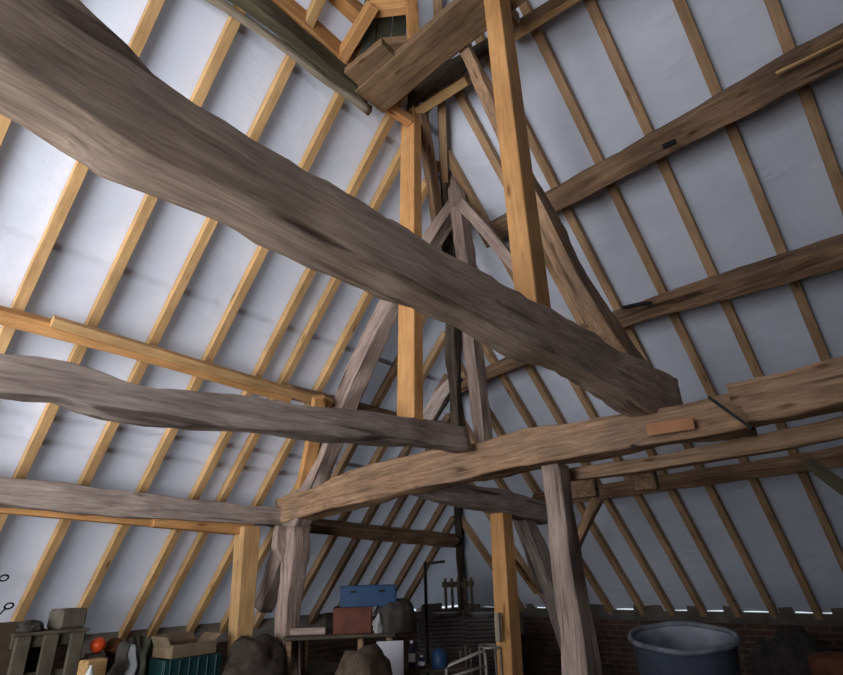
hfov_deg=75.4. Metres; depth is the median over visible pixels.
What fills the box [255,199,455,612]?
rafter
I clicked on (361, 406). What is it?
purlin
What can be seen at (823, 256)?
purlin
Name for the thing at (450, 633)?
stack
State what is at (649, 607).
trim
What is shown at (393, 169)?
rafter
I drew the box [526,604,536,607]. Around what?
trim
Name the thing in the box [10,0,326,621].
rafter
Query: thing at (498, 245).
strut
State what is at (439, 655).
bottle
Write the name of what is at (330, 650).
wall
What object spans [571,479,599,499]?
block
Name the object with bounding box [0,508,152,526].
batten
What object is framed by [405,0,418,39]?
stud
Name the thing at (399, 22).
board
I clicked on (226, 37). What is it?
rafter
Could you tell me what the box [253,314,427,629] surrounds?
rafter
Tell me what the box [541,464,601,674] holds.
post
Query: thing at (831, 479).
brace
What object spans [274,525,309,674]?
post
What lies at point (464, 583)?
rack
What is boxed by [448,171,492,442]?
post
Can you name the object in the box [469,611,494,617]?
dish
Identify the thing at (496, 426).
rafter
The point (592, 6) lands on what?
rafter
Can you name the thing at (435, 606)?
trim
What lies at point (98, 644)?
ball
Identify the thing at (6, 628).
storage box
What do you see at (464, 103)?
rafter
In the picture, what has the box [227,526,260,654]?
post
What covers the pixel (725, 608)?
trim
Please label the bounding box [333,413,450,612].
rafter
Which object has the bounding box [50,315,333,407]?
purlin
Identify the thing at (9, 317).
purlin
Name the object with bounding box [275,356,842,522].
tie beam
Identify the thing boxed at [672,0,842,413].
rafter
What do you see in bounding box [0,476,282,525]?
beam
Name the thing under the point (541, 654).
wall
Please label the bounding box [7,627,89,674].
rack
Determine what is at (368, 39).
board
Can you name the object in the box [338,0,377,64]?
rafter
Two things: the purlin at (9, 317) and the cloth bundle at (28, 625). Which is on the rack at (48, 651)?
the cloth bundle at (28, 625)
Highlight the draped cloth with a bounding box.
[139,636,153,674]
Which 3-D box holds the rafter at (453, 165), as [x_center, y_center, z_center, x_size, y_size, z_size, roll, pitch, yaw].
[1.952,0.870,6.230,0.074,4.465,5.008,-21,-30,37]
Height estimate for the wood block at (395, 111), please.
0.091 m
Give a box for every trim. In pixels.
[81,613,325,657]
[325,607,461,629]
[326,612,332,620]
[416,603,441,610]
[462,607,842,625]
[467,604,480,606]
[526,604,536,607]
[590,604,615,609]
[633,605,664,610]
[686,606,697,611]
[722,606,743,611]
[778,607,795,613]
[831,608,842,614]
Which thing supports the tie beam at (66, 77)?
attached to the ceiling at (34, 174)
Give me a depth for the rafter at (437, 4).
5.22 m
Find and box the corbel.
[271,525,286,564]
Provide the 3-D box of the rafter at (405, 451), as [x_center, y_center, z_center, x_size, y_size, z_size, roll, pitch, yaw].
[-0.574,2.127,7.032,2.595,2.865,0.074,-21,-30,37]
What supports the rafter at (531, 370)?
attached to the ceiling at (739, 37)
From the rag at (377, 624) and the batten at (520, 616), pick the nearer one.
the rag at (377, 624)
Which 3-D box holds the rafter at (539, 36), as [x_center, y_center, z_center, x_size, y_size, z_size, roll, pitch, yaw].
[2.346,-0.348,5.203,0.074,5.863,6.580,-21,-30,37]
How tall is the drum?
1.002 m
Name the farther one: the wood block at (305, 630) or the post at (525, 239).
the wood block at (305, 630)
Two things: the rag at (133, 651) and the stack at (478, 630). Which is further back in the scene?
the stack at (478, 630)
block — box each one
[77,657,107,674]
[290,627,325,635]
[385,105,412,126]
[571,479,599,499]
[632,472,659,491]
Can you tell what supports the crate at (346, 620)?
on the trestle table
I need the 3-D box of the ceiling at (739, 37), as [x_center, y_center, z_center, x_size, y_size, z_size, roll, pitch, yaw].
[2.526,-1.015,4.733,11.849,6.573,7.382,-21,-30,37]
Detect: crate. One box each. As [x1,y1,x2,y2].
[83,652,105,659]
[105,657,114,674]
[147,652,221,674]
[333,606,372,633]
[340,584,396,607]
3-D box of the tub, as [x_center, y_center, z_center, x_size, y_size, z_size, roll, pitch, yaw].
[1.796,2.318,3.619,0.705,0.729,0.717,-21,-30,37]
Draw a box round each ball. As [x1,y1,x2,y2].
[90,637,105,652]
[104,637,122,656]
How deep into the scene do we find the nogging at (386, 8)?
4.31 m
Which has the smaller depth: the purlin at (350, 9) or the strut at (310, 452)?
the purlin at (350, 9)
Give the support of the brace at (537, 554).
on the floor
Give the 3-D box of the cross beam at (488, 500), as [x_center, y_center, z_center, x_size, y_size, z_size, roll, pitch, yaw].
[0.664,1.743,5.730,0.231,0.325,2.470,-21,-30,37]
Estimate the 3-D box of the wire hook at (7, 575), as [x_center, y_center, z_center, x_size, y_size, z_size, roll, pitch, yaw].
[-3.522,2.042,4.533,0.139,0.132,0.065,0,-23,-4]
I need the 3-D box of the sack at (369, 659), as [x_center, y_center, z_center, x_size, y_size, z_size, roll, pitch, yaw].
[-0.424,3.006,4.174,0.483,1.162,0.561,-21,-30,37]
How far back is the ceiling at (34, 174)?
4.73 m
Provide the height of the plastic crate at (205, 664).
0.258 m
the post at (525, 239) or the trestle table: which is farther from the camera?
the trestle table
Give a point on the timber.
(515, 15)
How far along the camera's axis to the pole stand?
6.45 m
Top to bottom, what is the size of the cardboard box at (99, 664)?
0.302 m
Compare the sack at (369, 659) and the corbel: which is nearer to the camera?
the sack at (369, 659)
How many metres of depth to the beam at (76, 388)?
2.67 m
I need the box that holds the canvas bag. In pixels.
[375,598,415,633]
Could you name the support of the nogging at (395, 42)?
attached to the rafter at (337, 100)
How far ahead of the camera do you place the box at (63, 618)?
4.48 m
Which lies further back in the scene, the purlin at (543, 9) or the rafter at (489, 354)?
the rafter at (489, 354)
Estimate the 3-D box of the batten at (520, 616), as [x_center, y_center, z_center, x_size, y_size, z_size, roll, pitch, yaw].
[1.000,2.922,5.550,0.051,0.172,0.051,-21,-31,37]
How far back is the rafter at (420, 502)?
7.62 m
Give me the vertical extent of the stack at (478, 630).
1.121 m
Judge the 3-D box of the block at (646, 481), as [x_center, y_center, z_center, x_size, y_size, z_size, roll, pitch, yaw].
[1.817,1.142,4.431,0.179,0.195,0.090,-21,-30,37]
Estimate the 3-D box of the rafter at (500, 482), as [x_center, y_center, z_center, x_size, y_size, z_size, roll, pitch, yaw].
[1.417,2.522,7.624,0.074,2.569,2.875,-21,-30,37]
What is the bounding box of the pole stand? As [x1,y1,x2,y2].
[423,560,444,674]
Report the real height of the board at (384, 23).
0.438 m
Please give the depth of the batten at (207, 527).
5.13 m
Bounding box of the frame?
[445,650,487,674]
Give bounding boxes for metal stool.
[478,643,502,674]
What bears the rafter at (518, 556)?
attached to the ceiling at (739, 37)
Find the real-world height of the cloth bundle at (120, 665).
0.444 m
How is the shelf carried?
on the floor
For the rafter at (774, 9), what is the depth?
4.00 m
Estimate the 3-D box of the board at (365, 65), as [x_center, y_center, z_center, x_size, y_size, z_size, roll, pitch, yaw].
[-0.408,-2.178,4.323,0.409,0.060,0.170,-19,-29,35]
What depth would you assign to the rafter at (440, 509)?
7.97 m
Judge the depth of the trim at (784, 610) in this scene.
6.50 m
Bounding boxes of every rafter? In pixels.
[0,0,164,353]
[0,5,245,531]
[0,114,11,146]
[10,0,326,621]
[76,18,377,609]
[118,93,408,639]
[147,91,436,636]
[186,160,439,632]
[219,481,296,632]
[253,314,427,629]
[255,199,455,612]
[302,331,444,599]
[309,374,447,623]
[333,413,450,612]
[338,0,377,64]
[369,498,425,584]
[393,504,446,590]
[403,516,454,599]
[433,0,447,182]
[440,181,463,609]
[447,149,706,616]
[448,78,740,617]
[452,241,674,615]
[461,362,613,613]
[461,514,524,611]
[465,421,509,490]
[467,482,543,602]
[474,34,778,618]
[483,344,645,614]
[519,0,822,619]
[583,0,842,572]
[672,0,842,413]
[764,0,842,214]
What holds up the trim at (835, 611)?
attached to the wall at (541, 654)
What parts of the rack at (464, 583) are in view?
rail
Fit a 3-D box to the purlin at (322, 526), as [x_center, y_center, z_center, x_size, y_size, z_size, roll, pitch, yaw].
[-0.584,2.531,7.065,0.214,0.315,3.393,-20,-29,36]
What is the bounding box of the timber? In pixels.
[511,9,520,29]
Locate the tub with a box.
[628,621,740,674]
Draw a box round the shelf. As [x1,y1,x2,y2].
[404,662,468,674]
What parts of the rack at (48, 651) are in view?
cross rail, panel, cross rail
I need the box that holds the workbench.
[220,658,339,674]
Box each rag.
[125,643,140,674]
[372,613,382,632]
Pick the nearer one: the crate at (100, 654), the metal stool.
the crate at (100, 654)
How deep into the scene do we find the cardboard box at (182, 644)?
4.66 m
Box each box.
[0,622,19,674]
[47,608,86,629]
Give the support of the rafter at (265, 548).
attached to the ceiling at (34, 174)
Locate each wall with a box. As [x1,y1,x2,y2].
[80,614,461,674]
[462,614,842,674]
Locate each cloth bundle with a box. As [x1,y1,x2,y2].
[16,619,44,632]
[106,636,136,674]
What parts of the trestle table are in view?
leg, leg, leg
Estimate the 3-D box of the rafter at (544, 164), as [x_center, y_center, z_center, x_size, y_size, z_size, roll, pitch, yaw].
[2.205,0.087,5.570,0.074,5.364,6.019,-21,-30,37]
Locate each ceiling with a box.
[0,0,457,633]
[442,0,842,612]
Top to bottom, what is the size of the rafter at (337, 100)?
5.465 m
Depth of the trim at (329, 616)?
7.46 m
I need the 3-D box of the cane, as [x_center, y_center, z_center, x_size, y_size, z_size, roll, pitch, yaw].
[0.541,3.772,5.712,0.017,0.890,0.039,8,-25,-20]
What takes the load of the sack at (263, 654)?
on the workbench
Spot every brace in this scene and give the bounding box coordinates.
[423,377,463,420]
[459,43,645,360]
[512,519,560,651]
[515,558,539,593]
[577,497,602,546]
[803,457,842,495]
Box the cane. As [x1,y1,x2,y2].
[469,649,472,674]
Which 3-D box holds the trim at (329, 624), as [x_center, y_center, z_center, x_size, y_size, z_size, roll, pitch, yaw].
[-0.306,4.358,8.512,0.180,0.110,3.172,-21,-30,37]
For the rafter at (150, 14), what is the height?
6.575 m
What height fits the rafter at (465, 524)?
1.421 m
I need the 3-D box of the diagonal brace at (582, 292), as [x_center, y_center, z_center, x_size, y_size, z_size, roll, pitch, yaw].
[1.054,-0.945,4.105,1.679,2.698,0.240,14,-28,-32]
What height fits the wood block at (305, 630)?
0.060 m
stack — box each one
[415,616,476,674]
[461,617,497,674]
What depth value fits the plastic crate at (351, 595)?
5.35 m
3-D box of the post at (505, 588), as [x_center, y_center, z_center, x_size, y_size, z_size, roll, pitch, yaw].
[0.859,2.912,5.418,0.176,2.224,0.270,-21,-30,37]
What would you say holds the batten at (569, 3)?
attached to the purlin at (543, 9)
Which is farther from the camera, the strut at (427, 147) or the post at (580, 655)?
the strut at (427, 147)
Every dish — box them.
[433,612,458,617]
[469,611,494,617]
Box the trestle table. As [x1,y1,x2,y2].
[283,630,395,674]
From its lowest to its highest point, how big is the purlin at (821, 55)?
0.465 m
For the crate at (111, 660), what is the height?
0.245 m
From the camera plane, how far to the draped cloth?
4.59 m
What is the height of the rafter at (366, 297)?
4.365 m
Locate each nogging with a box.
[353,35,406,52]
[369,0,405,17]
[414,75,471,113]
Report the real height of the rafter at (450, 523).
1.365 m
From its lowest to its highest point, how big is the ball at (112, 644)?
0.152 m
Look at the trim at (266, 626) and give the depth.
6.18 m
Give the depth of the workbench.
5.58 m
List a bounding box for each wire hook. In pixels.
[0,574,8,581]
[0,602,13,614]
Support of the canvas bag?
on the trestle table
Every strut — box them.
[296,395,325,489]
[416,111,442,222]
[455,197,512,271]
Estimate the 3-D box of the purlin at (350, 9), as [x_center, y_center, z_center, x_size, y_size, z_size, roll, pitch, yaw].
[-0.616,-2.735,4.406,0.137,0.259,0.870,-22,-31,39]
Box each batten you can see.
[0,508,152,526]
[150,519,253,534]
[494,613,501,641]
[514,0,580,40]
[519,615,523,633]
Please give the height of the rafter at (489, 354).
3.592 m
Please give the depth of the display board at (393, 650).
5.00 m
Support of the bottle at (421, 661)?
on the shelf
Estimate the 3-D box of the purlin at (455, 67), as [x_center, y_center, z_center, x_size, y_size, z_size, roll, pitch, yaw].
[0.101,-2.296,4.927,1.226,0.272,0.245,-20,-29,36]
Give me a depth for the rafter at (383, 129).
5.19 m
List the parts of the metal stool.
leg, leg, leg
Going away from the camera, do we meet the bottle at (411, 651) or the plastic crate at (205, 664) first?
the plastic crate at (205, 664)
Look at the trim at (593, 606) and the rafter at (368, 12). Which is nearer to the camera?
the rafter at (368, 12)
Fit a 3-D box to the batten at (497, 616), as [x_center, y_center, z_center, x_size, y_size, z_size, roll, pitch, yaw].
[0.745,2.812,5.287,0.049,0.250,0.059,-21,-30,37]
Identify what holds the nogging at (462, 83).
attached to the post at (410, 324)
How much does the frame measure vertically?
1.023 m
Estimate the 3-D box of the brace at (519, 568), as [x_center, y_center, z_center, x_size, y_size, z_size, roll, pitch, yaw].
[1.165,2.683,6.124,0.057,0.383,0.473,-21,-30,37]
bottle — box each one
[85,665,93,674]
[408,640,414,668]
[418,655,425,668]
[432,645,447,668]
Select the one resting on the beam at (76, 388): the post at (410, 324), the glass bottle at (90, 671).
the post at (410, 324)
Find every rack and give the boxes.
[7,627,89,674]
[442,578,473,615]
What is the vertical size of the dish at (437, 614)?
0.055 m
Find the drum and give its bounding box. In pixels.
[807,651,842,674]
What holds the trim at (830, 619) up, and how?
on the wall at (541, 654)
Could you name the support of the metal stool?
on the floor
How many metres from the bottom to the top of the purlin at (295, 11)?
0.186 m
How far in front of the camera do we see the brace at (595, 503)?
5.89 m
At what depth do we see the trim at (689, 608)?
7.16 m
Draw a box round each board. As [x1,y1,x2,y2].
[344,38,393,85]
[360,0,376,54]
[376,16,391,40]
[376,640,403,674]
[392,15,405,50]
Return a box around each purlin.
[0,305,291,402]
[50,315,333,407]
[268,519,459,547]
[270,0,352,65]
[285,383,446,422]
[329,0,376,37]
[407,37,489,109]
[461,234,842,392]
[478,23,842,247]
[514,0,567,33]
[532,445,842,502]
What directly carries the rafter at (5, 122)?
attached to the ceiling at (34, 174)
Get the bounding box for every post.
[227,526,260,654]
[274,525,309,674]
[397,104,422,419]
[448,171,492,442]
[484,0,550,307]
[490,513,522,674]
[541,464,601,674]
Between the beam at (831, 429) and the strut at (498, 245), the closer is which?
the beam at (831, 429)
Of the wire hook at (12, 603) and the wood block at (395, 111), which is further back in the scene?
the wood block at (395, 111)
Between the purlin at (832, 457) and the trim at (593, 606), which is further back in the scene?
the trim at (593, 606)
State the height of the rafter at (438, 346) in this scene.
3.225 m
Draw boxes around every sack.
[221,633,286,674]
[335,644,392,674]
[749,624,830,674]
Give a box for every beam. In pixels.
[0,0,682,416]
[0,353,471,453]
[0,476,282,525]
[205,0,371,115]
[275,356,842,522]
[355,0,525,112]
[413,484,547,524]
[569,416,842,480]
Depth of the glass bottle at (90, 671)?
4.08 m

